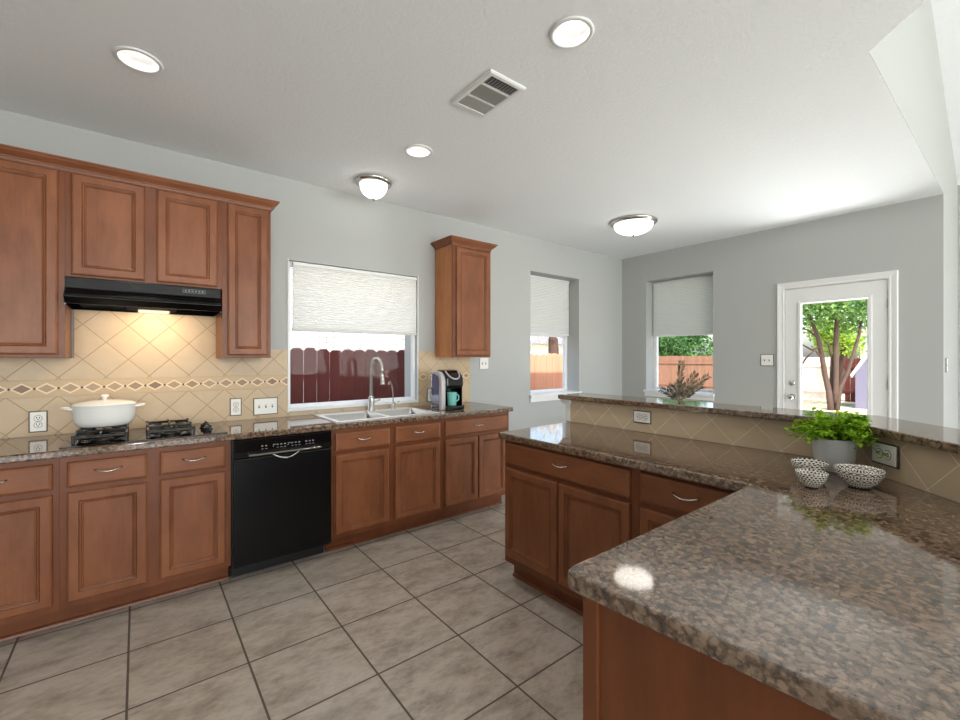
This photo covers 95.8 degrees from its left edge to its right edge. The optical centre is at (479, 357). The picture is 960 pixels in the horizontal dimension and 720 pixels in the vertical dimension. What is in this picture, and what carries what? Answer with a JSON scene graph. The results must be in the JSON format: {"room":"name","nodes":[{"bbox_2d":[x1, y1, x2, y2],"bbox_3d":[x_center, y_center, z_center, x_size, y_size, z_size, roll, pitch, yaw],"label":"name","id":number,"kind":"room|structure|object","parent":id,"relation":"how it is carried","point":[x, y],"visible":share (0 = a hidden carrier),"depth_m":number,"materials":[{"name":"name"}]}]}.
{"room":"kitchen","nodes":[
{"label":"kitchen","id":0,"kind":"room"},
{"bbox_2d":[0,495,582,719],"bbox_3d":[1.799,1.432,0.464,10.000,0.120,8.700,0,0,-38],"label":"floor","id":1,"kind":"structure","parent":0,"point":[432,621],"depth_m":2.07,"materials":[{"name":"tile"}]},
{"bbox_2d":[0,458,61,641],"bbox_3d":[-2.446,0.934,2.224,0.475,0.875,0.638,0,0,-38],"label":"base cabinet","id":2,"kind":"object","parent":1,"relation":"on","point":[29,490],"visible":0.8,"depth_m":2.09,"materials":[{"name":"brown wood"}]},
{"bbox_2d":[59,440,230,624],"bbox_3d":[-1.966,0.934,2.603,0.748,0.875,0.638,0,0,-38],"label":"base cabinet","id":3,"kind":"object","parent":1,"relation":"on","point":[136,526],"visible":0.93,"depth_m":2.35,"materials":[{"name":"brown wood"}]},
{"bbox_2d":[231,430,331,577],"bbox_3d":[-1.430,0.936,3.013,0.593,0.872,0.638,0,0,-38],"label":"dishwasher","id":4,"kind":"object","parent":1,"relation":"on","point":[281,484],"visible":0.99,"depth_m":2.76,"materials":[{"name":"black metal"}]},
{"bbox_2d":[325,419,441,551],"bbox_3d":[-0.839,0.934,3.492,0.915,0.875,0.638,0,0,-38],"label":"base cabinet","id":5,"kind":"object","parent":1,"relation":"on","point":[386,479],"visible":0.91,"depth_m":3.24,"materials":[{"name":"brown wood"}]},
{"bbox_2d":[0,402,512,463],"bbox_3d":[-1.273,0.477,3.175,3.535,0.038,0.633,0,0,-38],"label":"countertop","id":6,"kind":"structure","parent":5,"relation":"on","point":[24,449],"depth_m":2.67,"materials":[{"name":"stone"}]},
{"bbox_2d":[59,418,227,448],"bbox_3d":[-1.982,0.429,2.608,0.740,0.058,0.510,0,0,-38],"label":"gas cooktop","id":7,"kind":"object","parent":6,"relation":"in","point":[156,431],"visible":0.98,"depth_m":2.51,"materials":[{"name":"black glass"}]},
{"bbox_2d":[60,394,145,427],"bbox_3d":[-2.216,0.307,2.563,0.385,0.185,0.224,0,0,-38],"label":"pot","id":8,"kind":"object","parent":7,"relation":"on","point":[106,412],"visible":1,"depth_m":2.49,"materials":[{"name":"white ceramic"}]},
{"bbox_2d":[313,407,439,422],"bbox_3d":[-0.835,0.548,3.532,0.865,0.195,0.520,0,0,-38],"label":"sink","id":9,"kind":"object","parent":6,"relation":"in","point":[336,417],"visible":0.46,"depth_m":3.58,"materials":[{"name":"metal"}]},
{"bbox_2d":[324,412,385,420],"bbox_3d":[-0.974,0.548,3.369,0.374,0.195,0.374,0,0,-38],"label":"basin","id":10,"kind":"object","parent":9,"relation":"in","point":[355,415],"depth_m":3.52,"materials":[{"name":"silver metal"}]},
{"bbox_2d":[372,408,430,415],"bbox_3d":[-0.650,0.548,3.624,0.389,0.195,0.374,0,0,-38],"label":"basin","id":11,"kind":"object","parent":9,"relation":"in","point":[405,411],"depth_m":3.78,"materials":[{"name":"silver metal"}]},
{"bbox_2d":[367,357,385,410],"bbox_3d":[-0.854,0.222,3.654,0.112,0.459,0.257,0,0,-38],"label":"kitchen faucet","id":12,"kind":"object","parent":6,"relation":"on","point":[371,402],"visible":1,"depth_m":3.69,"materials":[{"name":"silver metal"}]},
{"bbox_2d":[367,396,374,410],"bbox_3d":[-0.930,0.389,3.715,0.068,0.125,0.068,0,0,-38],"label":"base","id":13,"kind":"object","parent":12,"relation":"attached to","point":[371,402],"depth_m":3.69,"materials":[{"name":"silver metal"}]},
{"bbox_2d":[388,381,398,408],"bbox_3d":[-0.774,0.328,3.842,0.044,0.247,0.127,0,0,41],"label":"filter faucet","id":14,"kind":"object","parent":6,"relation":"on","point":[393,402],"visible":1,"depth_m":3.84,"materials":[{"name":"silver metal"}]},
{"bbox_2d":[430,369,463,410],"bbox_3d":[-0.305,0.282,3.896,0.222,0.350,0.265,0,0,-38],"label":"coffee maker","id":15,"kind":"object","parent":6,"relation":"on","point":[443,381],"visible":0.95,"depth_m":3.83,"materials":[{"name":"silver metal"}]},
{"bbox_2d":[447,392,458,405],"bbox_3d":[-0.247,0.362,3.858,0.092,0.114,0.106,0,0,24],"label":"mug","id":16,"kind":"object","parent":15,"relation":"on","point":[451,396],"visible":1,"depth_m":3.82,"materials":[{"name":"teal ceramic"}]},
{"bbox_2d":[435,412,508,521],"bbox_3d":[-0.190,0.934,4.004,0.738,0.875,0.638,0,0,-38],"label":"base cabinet","id":17,"kind":"object","parent":1,"relation":"on","point":[473,454],"visible":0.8,"depth_m":3.75,"materials":[{"name":"brown wood"}]},
{"bbox_2d":[505,440,638,615],"bbox_3d":[0.674,0.934,2.522,0.698,0.875,0.915,0,0,-38],"label":"base cabinet","id":18,"kind":"object","parent":1,"relation":"on","point":[563,510],"visible":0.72,"depth_m":2.33,"materials":[{"name":"brown wood"}]},
{"bbox_2d":[639,470,736,535],"bbox_3d":[1.099,0.934,1.983,0.698,0.875,0.457,0,0,-38],"label":"base cabinet","id":19,"kind":"object","parent":1,"relation":"on","point":[663,499],"visible":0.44,"depth_m":1.85,"materials":[{"name":"brown wood"}]},
{"bbox_2d":[583,596,837,719],"bbox_3d":[1.243,0.935,1.011,1.676,0.873,1.247,0,0,-38],"label":"base cabinet","id":20,"kind":"object","parent":1,"relation":"on","point":[632,671],"visible":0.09,"depth_m":0.82,"materials":[{"name":"brown wood"}]},
{"bbox_2d":[498,422,959,719],"bbox_3d":[0.798,0.477,1.550,1.728,0.038,2.645,0,0,-38],"label":"countertop","id":21,"kind":"structure","parent":20,"relation":"on","point":[837,598],"depth_m":0.91,"materials":[{"name":"stone"}]},
{"bbox_2d":[795,468,828,488],"bbox_3d":[1.173,0.430,1.535,0.096,0.054,0.096,0,0,-38],"label":"patterned bowl","id":22,"kind":"object","parent":21,"relation":"on","point":[811,478],"visible":1,"depth_m":1.52,"materials":[{"name":"ceramic"}]},
{"bbox_2d":[790,458,829,471],"bbox_3d":[1.264,0.427,1.665,0.122,0.060,0.122,0,0,-38],"label":"patterned bowl","id":23,"kind":"object","parent":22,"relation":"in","point":[797,463],"visible":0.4,"depth_m":1.66,"materials":[{"name":"ceramic"}]},
{"bbox_2d":[779,407,889,471],"bbox_3d":[1.429,0.331,1.761,0.345,0.252,0.291,0,0,42],"label":"potted fern","id":24,"kind":"object","parent":21,"relation":"on","point":[834,442],"visible":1,"depth_m":1.72,"materials":[{"name":"green plant"}]},
{"bbox_2d":[812,438,856,471],"bbox_3d":[1.448,0.392,1.775,0.144,0.130,0.144,0,0,-38],"label":"pot","id":25,"kind":"object","parent":21,"relation":"on","point":[833,451],"depth_m":1.72,"materials":[{"name":"grey ceramic"}]},
{"bbox_2d":[833,463,885,489],"bbox_3d":[1.341,0.424,1.535,0.142,0.067,0.142,0,0,-38],"label":"patterned bowl","id":26,"kind":"object","parent":21,"relation":"on","point":[857,476],"visible":1,"depth_m":1.51,"materials":[{"name":"ceramic"}]},
{"bbox_3d":[1.856,0.997,4.267,1.040,0.750,1.040,0,0,-38],"label":"dining table","id":27,"kind":"object","parent":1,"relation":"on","visible":0},
{"bbox_2d":[658,360,711,399],"bbox_3d":[1.975,0.319,4.157,0.521,0.605,0.184,0,0,-5],"label":"potted plant","id":28,"kind":"object","parent":27,"relation":"on","point":[679,391],"visible":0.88,"depth_m":4.13,"materials":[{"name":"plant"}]},
{"bbox_2d":[0,109,621,438],"bbox_3d":[-1.377,-0.003,3.658,8.970,3.050,0.250,0,0,-38],"label":"wall","id":29,"kind":"structure","parent":0,"point":[311,224],"depth_m":4.14,"materials":[{"name":"paint"}]},
{"bbox_2d":[0,159,71,357],"bbox_3d":[-2.558,-0.514,2.351,0.477,1.028,0.318,0,0,-38],"label":"upper cabinet","id":30,"kind":"object","parent":29,"relation":"attached to","point":[36,322],"visible":0.98,"depth_m":2.31,"materials":[{"name":"brown wood"}]},
{"bbox_2d":[63,277,221,316],"bbox_3d":[-2.064,-0.369,2.707,0.742,0.155,0.363,0,0,-38],"label":"range hood","id":31,"kind":"object","parent":29,"relation":"attached to","point":[79,293],"visible":1,"depth_m":2.61,"materials":[{"name":"black metal"}]},
{"bbox_2d":[65,171,221,289],"bbox_3d":[-2.076,-0.739,2.731,0.750,0.578,0.318,0,0,-38],"label":"upper cabinet","id":32,"kind":"object","parent":29,"relation":"attached to","point":[115,230],"visible":1,"depth_m":2.57,"materials":[{"name":"brown wood"}]},
{"bbox_2d":[0,143,279,211],"bbox_3d":[-2.120,-1.059,2.678,1.569,0.061,0.346,0,0,-38],"label":"crown molding","id":33,"kind":"structure","parent":32,"relation":"attached to","point":[7,152],"depth_m":2.54,"materials":[{"name":"brown wood"}]},
{"bbox_2d":[0,310,469,438],"bbox_3d":[-1.479,0.065,3.412,3.505,0.785,0.010,0,0,-38],"label":"backsplash","id":34,"kind":"structure","parent":29,"relation":"attached to","point":[135,350],"depth_m":2.86,"materials":[{"name":"tile"}]},
{"bbox_2d":[28,410,47,432],"bbox_3d":[-2.577,0.372,2.531,0.080,0.124,0.011,0,0,-38],"label":"wall outlet","id":35,"kind":"object","parent":34,"relation":"attached to","point":[37,420],"visible":1,"depth_m":2.53,"materials":[{"name":"white plastic"}]},
{"bbox_2d":[34,422,41,427],"bbox_3d":[-2.574,0.391,2.528,0.032,0.034,0.003,0,0,-38],"label":"receptacle","id":36,"kind":"object","parent":35,"relation":"attached to","point":[36,424],"depth_m":2.53,"materials":[{"name":"white plastic"}]},
{"bbox_2d":[34,416,41,420],"bbox_3d":[-2.575,0.353,2.528,0.032,0.034,0.002,0,0,-38],"label":"receptacle","id":37,"kind":"object","parent":35,"relation":"attached to","point":[36,418],"depth_m":2.53,"materials":[{"name":"white plastic"}]},
{"bbox_2d":[230,398,241,415],"bbox_3d":[-1.778,0.358,3.161,0.076,0.128,0.011,0,0,-38],"label":"wall outlet","id":38,"kind":"object","parent":34,"relation":"attached to","point":[235,403],"visible":1,"depth_m":3.16,"materials":[{"name":"white plastic"}]},
{"bbox_2d":[253,397,277,414],"bbox_3d":[-1.619,0.366,3.282,0.170,0.128,0.018,0,0,-38],"label":"light switch","id":39,"kind":"object","parent":34,"relation":"attached to","point":[261,406],"visible":1,"depth_m":3.28,"materials":[{"name":"white plastic"}]},
{"bbox_2d":[427,388,431,401],"bbox_3d":[-0.475,0.360,4.189,0.082,0.128,0.011,0,0,-38],"label":"wall outlet","id":40,"kind":"object","parent":34,"relation":"attached to","point":[429,391],"visible":0.7,"depth_m":4.18,"materials":[{"name":"white plastic"}]},
{"bbox_2d":[216,202,270,357],"bbox_3d":[-1.666,-0.514,3.054,0.294,1.028,0.318,0,0,-38],"label":"upper cabinet","id":41,"kind":"object","parent":29,"relation":"attached to","point":[243,324],"visible":0.98,"depth_m":2.94,"materials":[{"name":"brown wood"}]},
{"bbox_2d":[289,261,416,409],"bbox_3d":[-1.073,-0.178,3.791,1.154,1.180,0.094,0,0,-38],"label":"window","id":42,"kind":"structure","parent":29,"relation":"in","point":[299,406],"depth_m":3.75,"materials":[{"name":"white plastic"}]},
{"bbox_2d":[292,261,416,334],"bbox_3d":[-1.049,-0.487,3.783,1.116,0.548,0.044,0,0,-38],"label":"cellular shade","id":43,"kind":"object","parent":42,"relation":"attached to","point":[324,298],"visible":1,"depth_m":3.72,"materials":[{"name":"white fabric"}]},
{"bbox_2d":[287,259,418,411],"bbox_3d":[-1.045,-0.174,3.755,1.170,1.203,0.010,0,0,-38],"label":"trim","id":44,"kind":"structure","parent":29,"relation":"attached to","point":[417,401],"depth_m":3.40,"materials":[{"name":"white paint"}]},
{"bbox_2d":[431,235,497,356],"bbox_3d":[-0.151,-0.558,4.229,0.555,1.104,0.350,0,0,-38],"label":"upper cabinet","id":45,"kind":"object","parent":29,"relation":"attached to","point":[462,274],"visible":1,"depth_m":4.11,"materials":[{"name":"brown wood"}]},
{"bbox_2d":[480,358,487,368],"bbox_3d":[0.045,0.060,4.608,0.116,0.116,0.017,0,0,-38],"label":"light switch","id":46,"kind":"object","parent":29,"relation":"attached to","point":[483,361],"visible":1,"depth_m":4.61,"materials":[{"name":"white plastic"}]},
{"bbox_2d":[530,275,568,335],"bbox_3d":[0.828,-0.644,5.453,0.855,0.723,0.044,0,0,-38],"label":"cellular shade","id":47,"kind":"object","parent":29,"relation":"attached to","point":[549,297],"visible":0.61,"depth_m":5.47,"materials":[{"name":"white fabric"}]},
{"bbox_2d":[529,335,581,401],"bbox_3d":[0.868,-0.248,5.401,0.917,1.530,0.275,0,0,-38],"label":"window","id":48,"kind":"structure","parent":29,"relation":"in","point":[544,394],"depth_m":5.51,"materials":[{"name":"white plastic"}]},
{"bbox_2d":[0,0,942,258],"bbox_3d":[0.082,-1.443,1.623,8.740,0.080,4.794,0,0,-38],"label":"ceiling","id":49,"kind":"structure","parent":0,"point":[712,120],"depth_m":2.35,"materials":[{"name":"paint"}]},
{"bbox_2d":[113,46,163,73],"bbox_3d":[-1.607,-1.436,2.044,0.188,0.082,0.188,0,0,-38],"label":"recessed light","id":50,"kind":"object","parent":49,"relation":"in","point":[137,59],"visible":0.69,"depth_m":2.08,"materials":[{"name":"white"}]},
{"bbox_2d":[355,174,391,200],"bbox_3d":[-0.844,-1.322,3.442,0.290,0.162,0.290,0,0,-38],"label":"flush ceiling light","id":51,"kind":"object","parent":49,"relation":"attached to","point":[373,186],"visible":1,"depth_m":3.37,"materials":[{"name":"white glass"}]},
{"bbox_2d":[404,144,431,157],"bbox_3d":[-0.416,-1.436,2.941,0.188,0.082,0.188,0,0,-38],"label":"recessed light","id":52,"kind":"object","parent":49,"relation":"in","point":[414,150],"visible":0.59,"depth_m":3.00,"materials":[{"name":"white"}]},
{"bbox_2d":[451,69,525,116],"bbox_3d":[0.041,-1.397,2.313,0.240,0.012,0.342,0,0,-38],"label":"ceiling vent","id":53,"kind":"object","parent":49,"relation":"in","point":[492,90],"visible":1,"depth_m":2.29,"materials":[{"name":"white metal"}]},
{"bbox_2d":[550,16,593,48],"bbox_3d":[0.395,-1.436,1.872,0.188,0.082,0.188,0,0,-38],"label":"recessed light","id":54,"kind":"object","parent":49,"relation":"in","point":[571,32],"visible":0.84,"depth_m":1.92,"materials":[{"name":"white"}]},
{"bbox_2d":[610,214,657,236],"bbox_3d":[1.581,-1.324,4.470,0.470,0.156,0.470,0,0,-38],"label":"flush ceiling light","id":55,"kind":"object","parent":49,"relation":"attached to","point":[631,225],"visible":1,"depth_m":4.34,"materials":[{"name":"white glass"}]},
{"bbox_2d":[567,421,958,502],"bbox_3d":[1.376,0.836,1.878,0.767,1.073,2.982,0,0,-15],"label":"wall","id":56,"kind":"structure","parent":0,"point":[567,421],"depth_m":2.10,"materials":[{"name":"paint"}]},
{"bbox_2d":[560,399,571,420],"bbox_3d":[0.697,0.379,3.197,0.225,0.157,0.085,0,0,-38],"label":"trim","id":57,"kind":"structure","parent":56,"relation":"attached to","point":[567,403],"depth_m":3.13,"materials":[{"name":"white paint"}]},
{"bbox_2d":[558,393,959,453],"bbox_3d":[1.391,0.282,1.909,0.924,0.031,3.071,0,0,-15],"label":"raised bar","id":58,"kind":"object","parent":56,"relation":"on","point":[943,438],"visible":0.79,"depth_m":2.08,"materials":[{"name":"stone"}]},
{"bbox_2d":[570,400,959,502],"bbox_3d":[1.310,0.378,1.815,0.601,0.158,2.872,0,0,-15],"label":"backsplash","id":59,"kind":"structure","parent":56,"relation":"attached to","point":[931,470],"depth_m":2.17,"materials":[{"name":"tile"}]},
{"bbox_2d":[633,410,650,423],"bbox_3d":[0.996,0.364,2.669,0.011,0.078,0.120,0,0,-38],"label":"wall outlet","id":60,"kind":"object","parent":59,"relation":"attached to","point":[639,416],"visible":1,"depth_m":2.67,"materials":[{"name":"white plastic"}]},
{"bbox_2d":[872,440,898,468],"bbox_3d":[1.536,0.366,1.650,0.011,0.086,0.124,0,0,7],"label":"wall outlet","id":61,"kind":"object","parent":59,"relation":"attached to","point":[891,450],"visible":0.89,"depth_m":1.64,"materials":[{"name":"white plastic"}]},
{"bbox_2d":[876,449,881,456],"bbox_3d":[1.535,0.366,1.669,0.002,0.034,0.032,0,0,7],"label":"receptacle","id":62,"kind":"object","parent":61,"relation":"attached to","point":[879,450],"depth_m":1.67,"materials":[{"name":"white plastic"}]},
{"bbox_2d":[883,451,890,459],"bbox_3d":[1.530,0.366,1.631,0.002,0.034,0.032,0,0,7],"label":"receptacle","id":63,"kind":"object","parent":61,"relation":"attached to","point":[885,457],"depth_m":1.63,"materials":[{"name":"white plastic"}]},
{"bbox_2d":[622,202,904,419],"bbox_3d":[3.022,-0.003,5.122,0.250,3.050,2.901,0,0,-38],"label":"wall","id":64,"kind":"structure","parent":0,"point":[747,270],"depth_m":4.86,"materials":[{"name":"paint"}]},
{"bbox_2d":[643,274,714,400],"bbox_3d":[2.606,-0.261,5.612,0.275,1.555,0.913,0,0,-38],"label":"window","id":65,"kind":"structure","parent":64,"relation":"in","point":[704,394],"depth_m":5.78,"materials":[{"name":"white plastic"}]},
{"bbox_2d":[653,276,712,336],"bbox_3d":[2.651,-0.652,5.646,0.044,0.718,0.840,0,0,-38],"label":"cellular shade","id":66,"kind":"object","parent":65,"relation":"attached to","point":[681,307],"visible":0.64,"depth_m":5.63,"materials":[{"name":"white fabric"}]},
{"bbox_2d":[760,354,773,365],"bbox_3d":[3.141,0.026,4.752,0.018,0.128,0.128,0,0,-38],"label":"light switch","id":67,"kind":"object","parent":64,"relation":"attached to","point":[765,359],"visible":1,"depth_m":4.75,"materials":[{"name":"white plastic"}]},
{"bbox_2d":[777,270,897,418],"bbox_3d":[3.571,0.288,4.366,0.304,2.168,0.950,0,0,-38],"label":"door","id":68,"kind":"structure","parent":64,"relation":"in","point":[880,289],"depth_m":4.13,"materials":[{"name":"white wood"}]},
{"bbox_2d":[869,0,943,193],"bbox_3d":[1.222,-2.466,0.363,1.254,2.124,8.723,0,0,36],"label":"wall header","id":69,"kind":"structure","parent":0,"point":[907,60],"depth_m":2.90,"materials":[{"name":"paint"}]},
{"bbox_2d":[905,97,957,428],"bbox_3d":[4.407,-0.778,4.215,1.300,4.600,0.240,0,0,-38],"label":"wall","id":70,"kind":"structure","parent":0,"point":[931,223],"depth_m":3.83,"materials":[{"name":"paint"}]},
{"bbox_2d":[931,0,959,184],"bbox_3d":[2.792,-2.589,-0.753,10.050,1.776,5.559,0,0,-38],"label":"ceiling","id":71,"kind":"structure","parent":0,"point":[946,13],"depth_m":3.51,"materials":[{"name":"paint"}]},
{"bbox_2d":[958,185,959,428],"bbox_3d":[6.678,-0.553,2.313,0.150,4.150,5.558,0,0,-38],"label":"wall","id":72,"kind":"structure","parent":0,"point":[958,185],"depth_m":4.44,"materials":[{"name":"paint"}]},
{"label":"outside","id":73,"kind":"structure","parent":0,"visible":0},
{"bbox_2d":[802,394,866,414],"bbox_3d":[23.808,1.672,57.002,132.000,0.300,180.000,0,0,-38],"label":"ground","id":74,"kind":"structure","parent":73,"point":[806,404],"depth_m":13.56,"materials":[{"name":"white concrete"}]},
{"bbox_2d":[290,348,404,403],"bbox_3d":[-1.379,0.704,5.380,3.900,1.636,0.056,0,0,-38],"label":"wooden fence","id":75,"kind":"object","parent":74,"relation":"on","point":[349,374],"visible":0.23,"depth_m":5.15,"materials":[{"name":"brown wood"}]},
{"bbox_2d":[290,267,404,402],"bbox_3d":[-3.780,-0.803,6.889,6.600,4.650,2.500,0,0,-38],"label":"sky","id":76,"kind":"structure","parent":74,"relation":"on","point":[330,341],"depth_m":6.60,"materials":[{"name":"white brick"}]},
{"bbox_2d":[530,336,560,353],"bbox_3d":[2.109,-0.073,12.532,1.741,3.229,1.678,0,0,19],"label":"tree","id":77,"kind":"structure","parent":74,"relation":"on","point":[552,343],"depth_m":12.54,"materials":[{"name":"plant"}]},
{"bbox_2d":[530,353,561,389],"bbox_3d":[1.270,0.722,7.471,2.750,1.600,0.056,0,0,-38],"label":"wooden fence","id":78,"kind":"object","parent":74,"relation":"on","point":[545,370],"visible":0.25,"depth_m":7.31,"materials":[{"name":"brown wood"}]},
{"bbox_2d":[530,336,561,354],"bbox_3d":[1.803,-0.853,24.352,15.400,4.750,8.800,0,0,-38],"label":"sky","id":79,"kind":"structure","parent":74,"relation":"on","point":[543,348],"depth_m":20.04,"materials":[{"name":"white"}]},
{"bbox_2d":[659,336,693,356],"bbox_3d":[9.200,-0.160,22.363,3.113,3.416,3.332,0,0,37],"label":"tree","id":80,"kind":"object","parent":74,"relation":"on","point":[668,347],"visible":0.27,"depth_m":21.56,"materials":[{"name":"green plant"}]},
{"bbox_2d":[659,356,712,389],"bbox_3d":[7.956,0.711,20.545,0.056,1.622,9.600,0,0,-38],"label":"wooden fence","id":81,"kind":"object","parent":74,"relation":"on","point":[668,365],"visible":0.11,"depth_m":19.12,"materials":[{"name":"brown wood"}]},
{"bbox_2d":[659,335,712,355],"bbox_3d":[11.450,-0.776,26.242,4.742,4.641,6.138,0,0,22],"label":"tree","id":82,"kind":"object","parent":74,"relation":"on","point":[697,339],"visible":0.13,"depth_m":23.99,"materials":[{"name":"green plant"}]},
{"bbox_2d":[706,340,712,351],"bbox_3d":[11.784,0.059,19.250,3.041,2.978,3.038,0,0,-38],"label":"tree","id":83,"kind":"object","parent":74,"relation":"on","point":[711,342],"visible":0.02,"depth_m":19.71,"materials":[{"name":"green plant"}]},
{"bbox_2d":[802,357,829,400],"bbox_3d":[11.672,0.743,15.834,0.055,1.558,2.200,0,0,-38],"label":"wooden fence","id":84,"kind":"object","parent":74,"relation":"on","point":[813,388],"visible":0.31,"depth_m":15.52,"materials":[{"name":"brown wood"}]},
{"bbox_2d":[802,299,866,410],"bbox_3d":[10.297,-0.835,12.783,3.884,4.809,3.171,0,0,-38],"label":"tree","id":85,"kind":"object","parent":74,"relation":"on","point":[831,311],"visible":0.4,"depth_m":12.61,"materials":[{"name":"green plant"}]},
{"bbox_2d":[804,316,866,393],"bbox_3d":[15.273,-0.240,18.662,2.447,3.573,2.166,0,0,-38],"label":"tree","id":86,"kind":"object","parent":74,"relation":"on","point":[845,343],"visible":0.48,"depth_m":18.32,"materials":[{"name":"green plant"}]},
{"bbox_2d":[843,358,860,401],"bbox_3d":[14.882,0.761,12.412,0.056,1.522,7.050,0,0,-38],"label":"wooden fence","id":87,"kind":"object","parent":74,"relation":"on","point":[849,391],"visible":0.16,"depth_m":15.03,"materials":[{"name":"brown wood"}]},
{"bbox_2d":[850,353,866,408],"bbox_3d":[12.777,0.367,12.786,2.300,2.310,2.445,0,0,-38],"label":"garden shed","id":88,"kind":"object","parent":74,"relation":"on","point":[860,372],"visible":0.17,"depth_m":12.90,"materials":[{"name":"purple"}]},
{"bbox_2d":[853,330,866,358],"bbox_3d":[21.455,-0.353,20.433,5.400,3.750,5.100,0,0,-38],"label":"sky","id":89,"kind":"structure","parent":74,"relation":"on","point":[864,334],"depth_m":20.51,"materials":[{"name":"white"}]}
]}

